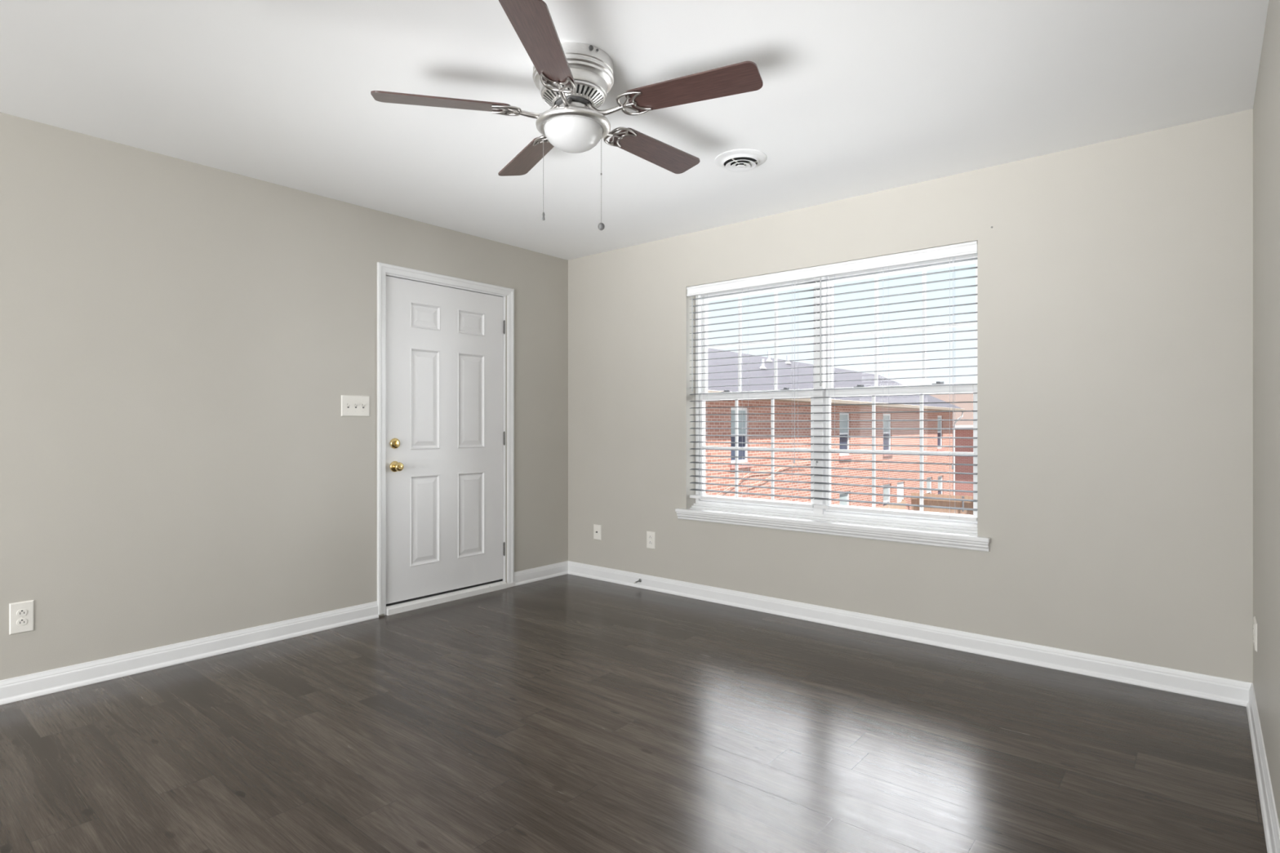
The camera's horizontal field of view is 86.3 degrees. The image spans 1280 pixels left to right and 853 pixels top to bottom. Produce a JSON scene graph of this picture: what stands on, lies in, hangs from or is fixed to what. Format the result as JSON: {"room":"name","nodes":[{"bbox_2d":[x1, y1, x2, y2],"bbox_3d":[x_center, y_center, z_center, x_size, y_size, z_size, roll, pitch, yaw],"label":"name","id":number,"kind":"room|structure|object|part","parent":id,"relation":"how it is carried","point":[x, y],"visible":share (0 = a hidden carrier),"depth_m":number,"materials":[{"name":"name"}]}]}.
{"room":"empty living room","nodes":[
{"label":"empty living room","id":0,"kind":"room"},
{"bbox_2d":[0,111,568,680],"bbox_3d":[-3.043,-0.077,2.448,0.150,2.440,7.600,0,0,40],"label":"wall","id":1,"kind":"structure","parent":0,"point":[182,342],"depth_m":3.37,"materials":[{"name":"beige paint"}]},
{"bbox_2d":[8,600,34,635],"bbox_3d":[-2.593,0.801,2.866,0.009,0.130,0.078,0,0,40],"label":"wall outlet","id":2,"kind":"object","parent":1,"relation":"attached to","point":[21,614],"visible":1,"depth_m":2.87,"materials":[{"name":"beige plastic"}]},
{"bbox_2d":[16,618,27,626],"bbox_3d":[-2.591,0.821,2.865,0.003,0.027,0.034,0,0,40],"label":"socket","id":3,"kind":"object","parent":2,"relation":"attached to","point":[20,622],"depth_m":2.86,"materials":[{"name":"beige plastic"}]},
{"bbox_2d":[16,608,27,616],"bbox_3d":[-2.591,0.781,2.865,0.003,0.027,0.034,0,0,40],"label":"socket","id":4,"kind":"object","parent":2,"relation":"attached to","point":[20,612],"depth_m":2.86,"materials":[{"name":"beige plastic"}]},
{"bbox_2d":[0,560,568,705],"bbox_3d":[-2.977,1.095,2.393,0.021,0.096,7.600,0,0,40],"label":"baseboard","id":5,"kind":"structure","parent":1,"relation":"attached to","point":[45,682],"depth_m":3.33,"materials":[{"name":"white paint"}]},
{"bbox_2d":[341,395,369,416],"bbox_3d":[-1.657,-0.119,3.989,0.018,0.121,0.172,0,0,40],"label":"light switch","id":6,"kind":"object","parent":1,"relation":"attached to","point":[351,406],"visible":1,"depth_m":3.99,"materials":[{"name":"beige plastic"}]},
{"bbox_2d":[377,262,515,615],"bbox_3d":[-1.270,0.079,4.525,0.190,2.128,1.049,0,0,40],"label":"door","id":7,"kind":"structure","parent":1,"relation":"in","point":[442,339],"depth_m":4.46,"materials":[{"name":"white paint"}]},
{"bbox_3d":[-1.481,0.246,4.177,0.070,0.068,0.068,0,0,40],"label":"knob","id":8,"kind":"part","parent":7,"relation":"part of","materials":[{"name":"gold metal"}]},
{"bbox_2d":[0,573,1266,852],"bbox_3d":[-1.438,1.203,1.151,4.278,0.120,7.950,0,0,40],"label":"floor","id":9,"kind":"structure","parent":0,"point":[565,713],"depth_m":2.45,"materials":[{"name":"grey laminate"}]},
{"bbox_2d":[0,0,1269,260],"bbox_3d":[-1.438,-1.397,1.151,4.278,0.200,7.950,0,0,40],"label":"ceiling","id":10,"kind":"structure","parent":0,"point":[855,98],"depth_m":2.62,"materials":[{"name":"white paint"}]},
{"bbox_2d":[370,0,763,230],"bbox_3d":[-0.203,-1.009,2.473,1.313,0.575,1.268,0,0,40],"label":"ceiling fan","id":11,"kind":"object","parent":10,"relation":"hanging from","point":[574,79],"visible":1,"depth_m":2.34,"materials":[{"name":"brown wood"}]},
{"bbox_3d":[-0.679,-1.116,2.352,0.456,0.006,0.133,0,12,-12],"label":"blade","id":12,"kind":"part","parent":11,"relation":"part of","materials":[{"name":"brown wood"}]},
{"bbox_3d":[-0.401,-1.122,2.411,0.239,0.064,0.114,0,0,-12],"label":"blade arm","id":13,"kind":"part","parent":11,"relation":"part of","materials":[{"name":"silver metal"}]},
{"bbox_3d":[-0.461,-1.116,2.834,0.133,0.006,0.456,-14,7,-29],"label":"blade","id":14,"kind":"part","parent":11,"relation":"part of","materials":[{"name":"brown wood"}]},
{"bbox_3d":[-0.287,-1.116,1.996,0.133,0.006,0.456,12,1,6],"label":"blade","id":15,"kind":"part","parent":11,"relation":"part of","materials":[{"name":"brown wood"}]},
{"bbox_3d":[-0.319,-1.122,2.588,0.114,0.064,0.239,0,0,-30],"label":"blade arm","id":16,"kind":"part","parent":11,"relation":"part of","materials":[{"name":"silver metal"}]},
{"bbox_3d":[-0.339,-0.911,2.398,0.006,0.325,0.005,0,0,40],"label":"pull chain","id":17,"kind":"part","parent":11,"relation":"part of","materials":[{"name":"metal"}]},
{"bbox_3d":[-0.257,-1.122,2.279,0.114,0.064,0.239,0,0,6],"label":"blade arm","id":18,"kind":"part","parent":11,"relation":"part of","materials":[{"name":"silver metal"}]},
{"bbox_3d":[-0.238,-1.026,2.443,0.209,0.076,0.209,0,0,40],"label":"lamp shade","id":19,"kind":"part","parent":11,"relation":"part of","materials":[{"name":"white glass"}]},
{"bbox_2d":[542,80,604,108],"bbox_3d":[-0.238,-1.168,2.443,0.225,0.036,0.225,0,0,40],"label":"vent","id":20,"kind":"object","parent":11,"relation":"attached to","point":[588,92],"depth_m":2.39,"materials":[{"name":"silver metal"}]},
{"bbox_3d":[-0.142,-0.903,2.503,0.006,0.317,0.005,0,0,40],"label":"pull chain","id":21,"kind":"part","parent":11,"relation":"part of","materials":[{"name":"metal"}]},
{"bbox_3d":[-0.087,-1.122,2.374,0.239,0.064,0.114,0,0,24],"label":"blade arm","id":22,"kind":"part","parent":11,"relation":"part of","materials":[{"name":"silver metal"}]},
{"bbox_3d":[-0.126,-1.122,2.566,0.114,0.064,0.239,0,0,42],"label":"blade arm","id":23,"kind":"part","parent":11,"relation":"part of","materials":[{"name":"silver metal"}]},
{"bbox_3d":[0.065,-1.116,2.777,0.133,0.006,0.456,-16,-11,41],"label":"blade","id":24,"kind":"part","parent":11,"relation":"part of","materials":[{"name":"brown wood"}]},
{"bbox_3d":[0.172,-1.116,2.259,0.456,0.006,0.133,0,-12,24],"label":"blade","id":25,"kind":"part","parent":11,"relation":"part of","materials":[{"name":"brown wood"}]},
{"bbox_2d":[715,148,766,171],"bbox_3d":[0.488,-1.276,3.312,0.248,0.041,0.248,0,0,40],"label":"ceiling vent","id":26,"kind":"object","parent":10,"relation":"in","point":[740,159],"visible":1,"depth_m":3.28,"materials":[{"name":"white metal"}]},
{"bbox_2d":[568,108,1253,683],"bbox_3d":[1.034,-0.077,4.135,4.278,2.440,0.200,0,0,40],"label":"wall","id":27,"kind":"structure","parent":0,"point":[1115,277],"depth_m":3.27,"materials":[{"name":"beige paint"}]},
{"bbox_2d":[593,524,601,540],"bbox_3d":[-0.324,0.793,5.119,0.076,0.112,0.016,0,0,40],"label":"cable plate","id":28,"kind":"object","parent":27,"relation":"attached to","point":[597,528],"visible":1,"depth_m":5.11,"materials":[{"name":"beige plastic"}]},
{"bbox_2d":[646,531,655,549],"bbox_3d":[0.074,0.798,4.794,0.074,0.120,0.009,0,0,40],"label":"wall outlet","id":29,"kind":"object","parent":27,"relation":"attached to","point":[651,535],"visible":1,"depth_m":4.79,"materials":[{"name":"beige plastic"}]},
{"bbox_2d":[675,253,990,551],"bbox_3d":[1.056,-0.153,4.090,1.937,1.558,0.231,0,0,40],"label":"window","id":30,"kind":"structure","parent":27,"relation":"in","point":[941,532],"depth_m":4.09,"materials":[{"name":"white plastic"}]},
{"bbox_2d":[686,266,816,507],"bbox_3d":[0.686,-0.229,4.345,0.902,1.423,0.079,0,0,40],"label":"window blind","id":31,"kind":"object","parent":30,"relation":"attached to","point":[802,273],"visible":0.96,"depth_m":4.31,"materials":[{"name":"white paint"}]},
{"bbox_3d":[0.430,-0.205,4.573,0.056,1.372,0.002,0,0,-38],"label":"ladder cord","id":32,"kind":"part","parent":31,"relation":"part of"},
{"bbox_3d":[0.674,-0.205,4.371,0.056,1.372,0.002,0,0,-38],"label":"ladder cord","id":33,"kind":"part","parent":31,"relation":"part of","materials":[{"name":"white fabric"}]},
{"bbox_3d":[0.695,0.473,4.354,0.891,0.019,0.052,0,0,40],"label":"rail","id":34,"kind":"part","parent":31,"relation":"part of","materials":[{"name":"white paint"}]},
{"bbox_3d":[0.930,-0.332,4.119,0.013,1.110,0.011,0,0,40],"label":"lift cord","id":35,"kind":"part","parent":31,"relation":"part of","materials":[{"name":"white fabric"}]},
{"bbox_3d":[0.942,-0.205,4.149,0.056,1.372,0.002,0,0,-38],"label":"ladder cord","id":36,"kind":"part","parent":31,"relation":"part of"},
{"bbox_3d":[0.741,0.138,4.422,0.838,0.734,0.032,0,0,40],"label":"sash","id":37,"kind":"part","parent":30,"relation":"part of","materials":[{"name":"white plastic"}]},
{"bbox_2d":[702,399,810,500],"bbox_3d":[0.739,0.144,4.419,0.796,0.646,0.014,0,0,40],"label":"grille","id":38,"kind":"object","parent":30,"relation":"attached to","point":[771,400],"depth_m":4.50,"materials":[{"name":"white plastic"}]},
{"bbox_3d":[0.767,-0.538,4.453,0.838,0.727,0.030,0,0,40],"label":"sash","id":39,"kind":"part","parent":30,"relation":"part of","materials":[{"name":"white plastic"}]},
{"bbox_2d":[706,290,813,391],"bbox_3d":[0.765,-0.547,4.451,0.800,0.641,0.014,0,0,40],"label":"grille","id":40,"kind":"object","parent":30,"relation":"attached to","point":[739,295],"depth_m":4.52,"materials":[{"name":"white plastic"}]},
{"bbox_3d":[1.054,0.551,4.082,1.807,0.052,0.064,0,0,40],"label":"sill","id":41,"kind":"part","parent":30,"relation":"part of","materials":[{"name":"white paint"}]},
{"bbox_2d":[810,240,977,521],"bbox_3d":[1.380,-0.229,3.770,0.902,1.423,0.079,0,0,40],"label":"window blind","id":42,"kind":"object","parent":30,"relation":"attached to","point":[968,248],"visible":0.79,"depth_m":3.74,"materials":[{"name":"white paint"}]},
{"bbox_3d":[1.123,-0.205,3.998,0.056,1.372,0.002,0,0,-38],"label":"ladder cord","id":43,"kind":"part","parent":42,"relation":"part of","materials":[{"name":"white fabric"}]},
{"bbox_3d":[1.388,0.473,3.780,0.891,0.019,0.052,0,0,40],"label":"rail","id":44,"kind":"part","parent":42,"relation":"part of","materials":[{"name":"white paint"}]},
{"bbox_3d":[1.635,-0.205,3.575,0.056,1.372,0.002,0,0,-38],"label":"ladder cord","id":45,"kind":"part","parent":42,"relation":"part of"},
{"bbox_3d":[1.623,-0.332,3.545,0.013,1.110,0.011,0,0,40],"label":"lift cord","id":46,"kind":"part","parent":42,"relation":"part of","materials":[{"name":"white fabric"}]},
{"bbox_2d":[829,393,973,511],"bbox_3d":[1.444,0.144,3.836,0.796,0.646,0.014,0,0,40],"label":"grille","id":47,"kind":"object","parent":30,"relation":"attached to","point":[873,451],"depth_m":3.91,"materials":[{"name":"white plastic"}]},
{"bbox_3d":[1.446,0.138,3.838,0.838,0.734,0.032,0,0,40],"label":"sash","id":48,"kind":"part","parent":30,"relation":"part of","materials":[{"name":"white plastic"}]},
{"bbox_3d":[1.472,-0.538,3.870,0.838,0.727,0.030,0,0,40],"label":"sash","id":49,"kind":"part","parent":30,"relation":"part of","materials":[{"name":"white plastic"}]},
{"bbox_2d":[831,269,975,386],"bbox_3d":[1.470,-0.547,3.868,0.800,0.641,0.014,0,0,40],"label":"grille","id":50,"kind":"object","parent":30,"relation":"attached to","point":[876,276],"depth_m":3.94,"materials":[{"name":"white plastic"}]},
{"bbox_2d":[568,560,1251,706],"bbox_3d":[0.964,1.095,4.050,3.978,0.096,0.021,0,0,40],"label":"baseboard","id":51,"kind":"structure","parent":27,"relation":"attached to","point":[1233,691],"depth_m":3.49,"materials":[{"name":"white paint"}]},
{"bbox_2d":[1253,0,1279,828],"bbox_3d":[0.136,-0.077,-0.185,0.150,2.440,7.600,0,0,40],"label":"wall","id":52,"kind":"structure","parent":0,"point":[1266,107],"depth_m":2.11,"materials":[{"name":"beige paint"}]},
{"bbox_2d":[1253,616,1257,651],"bbox_3d":[2.349,0.791,2.611,0.009,0.105,0.130,0,0,40],"label":"wall outlet","id":53,"kind":"object","parent":52,"relation":"attached to","point":[1255,623],"visible":1,"depth_m":2.56,"materials":[{"name":"beige plastic"}]},
{"bbox_2d":[1246,683,1279,852],"bbox_3d":[0.070,1.095,-0.131,0.021,0.096,7.600,0,0,40],"label":"baseboard","id":54,"kind":"structure","parent":52,"relation":"attached to","point":[1270,821],"depth_m":2.10,"materials":[{"name":"white paint"}]},
{"label":"outside","id":55,"kind":"structure","parent":0,"visible":0},
{"bbox_3d":[37.904,4.443,51.765,140.000,0.200,119.400,0,0,40],"label":"ground","id":56,"kind":"structure","parent":55,"visible":0},
{"bbox_2d":[705,347,964,510],"bbox_3d":[3.163,0.863,23.037,7.800,6.961,26.630,0,0,40],"label":"brick house","id":57,"kind":"structure","parent":56,"relation":"on","point":[808,371],"depth_m":21.54,"materials":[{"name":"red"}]},
{"bbox_3d":[2.396,0.533,16.817,0.015,0.580,0.710,0,0,40],"label":"pane","id":58,"kind":"part","parent":57,"relation":"part of","materials":[{"name":"clear glass"}]},
{"bbox_3d":[2.396,-0.107,16.817,0.015,0.580,0.710,0,0,40],"label":"pane","id":59,"kind":"part","parent":57,"relation":"part of","materials":[{"name":"grey glass"}]},
{"bbox_3d":[2.459,0.961,16.764,0.100,0.125,0.950,0,0,40],"label":"sill","id":60,"kind":"part","parent":57,"relation":"part of","materials":[{"name":"brick"}]},
{"bbox_2d":[760,359,766,368],"bbox_3d":[3.844,-1.913,21.415,0.240,0.400,0.240,0,0,40],"label":"roof vent","id":61,"kind":"object","parent":57,"relation":"attached to","point":[762,366],"depth_m":21.36,"materials":[{"name":"white metal"}]},
{"bbox_2d":[766,351,772,361],"bbox_3d":[4.477,-2.388,23.747,0.240,0.460,0.240,0,0,40],"label":"roof vent","id":62,"kind":"object","parent":57,"relation":"attached to","point":[768,352],"depth_m":23.70,"materials":[{"name":"white metal"}]},
{"bbox_2d":[785,355,791,364],"bbox_3d":[5.421,-2.402,25.043,0.240,0.400,0.240,0,0,40],"label":"roof vent","id":63,"kind":"object","parent":57,"relation":"attached to","point":[788,356],"depth_m":25.00,"materials":[{"name":"white metal"}]},
{"bbox_3d":[6.434,2.403,21.692,0.015,0.540,0.710,0,0,40],"label":"pane","id":64,"kind":"part","parent":57,"relation":"part of","materials":[{"name":"white glass"}]},
{"bbox_3d":[6.434,0.550,21.692,0.015,0.585,0.710,0,0,40],"label":"pane","id":65,"kind":"part","parent":57,"relation":"part of","materials":[{"name":"clear glass"}]},
{"bbox_3d":[6.434,-0.095,21.692,0.015,0.585,0.710,0,0,40],"label":"pane","id":66,"kind":"part","parent":57,"relation":"part of","materials":[{"name":"grey glass"}]},
{"bbox_3d":[6.497,0.981,21.639,0.100,0.125,0.950,0,0,40],"label":"sill","id":67,"kind":"part","parent":57,"relation":"part of","materials":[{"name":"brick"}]},
{"bbox_3d":[8.816,2.403,24.568,0.015,0.540,0.660,0,0,40],"label":"pane","id":68,"kind":"part","parent":57,"relation":"part of","materials":[{"name":"white glass"}]},
{"bbox_3d":[8.832,0.555,24.587,0.015,0.595,0.710,0,0,40],"label":"pane","id":69,"kind":"part","parent":57,"relation":"part of","materials":[{"name":"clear glass"}]},
{"bbox_3d":[8.832,-0.100,24.587,0.015,0.595,0.710,0,0,40],"label":"pane","id":70,"kind":"part","parent":57,"relation":"part of","materials":[{"name":"grey glass"}]},
{"bbox_3d":[9.725,3.214,25.646,0.060,2.258,0.816,0,0,40],"label":"door","id":71,"kind":"part","parent":57,"relation":"part of","materials":[{"name":"white"}]},
{"bbox_3d":[11.916,2.425,28.311,0.015,0.525,0.640,0,0,40],"label":"pane","id":72,"kind":"part","parent":57,"relation":"part of","materials":[{"name":"white glass"}]},
{"bbox_3d":[12.857,0.571,29.447,0.015,0.605,0.630,0,0,40],"label":"pane","id":73,"kind":"part","parent":57,"relation":"part of","materials":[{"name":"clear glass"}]},
{"bbox_3d":[12.857,-0.095,29.447,0.015,0.605,0.630,0,0,40],"label":"pane","id":74,"kind":"part","parent":57,"relation":"part of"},
{"bbox_3d":[12.899,2.448,29.497,0.015,0.510,0.660,0,0,40],"label":"pane","id":75,"kind":"part","parent":57,"relation":"part of","materials":[{"name":"grey glass"}]},
{"bbox_3d":[12.921,1.010,29.394,0.100,0.125,0.870,0,0,40],"label":"sill","id":76,"kind":"part","parent":57,"relation":"part of","materials":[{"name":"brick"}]},
{"bbox_2d":[875,499,906,510],"bbox_3d":[8.688,3.503,23.798,0.120,1.680,3.050,0,0,40],"label":"fence","id":77,"kind":"object","parent":56,"relation":"on","point":[904,501],"visible":0.22,"depth_m":24.19,"materials":[{"name":"brown wood"}]},
{"bbox_2d":[910,491,973,515],"bbox_3d":[13.944,3.403,23.060,9.418,1.880,0.180,0,0,40],"label":"wooden fence","id":78,"kind":"object","parent":56,"relation":"on","point":[968,504],"visible":0.12,"depth_m":25.35,"materials":[{"name":"brown wood"}]},
{"bbox_3d":[13.944,3.358,23.112,9.350,1.370,0.060,0,0,40],"label":"rail","id":79,"kind":"part","parent":78,"relation":"part of","materials":[{"name":"brown wood"}]},
{"bbox_2d":[929,393,973,496],"bbox_3d":[28.503,0.943,35.712,35.000,6.800,9.220,0,0,40],"label":"building","id":80,"kind":"structure","parent":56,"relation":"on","point":[968,397],"depth_m":39.04,"materials":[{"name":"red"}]}
]}

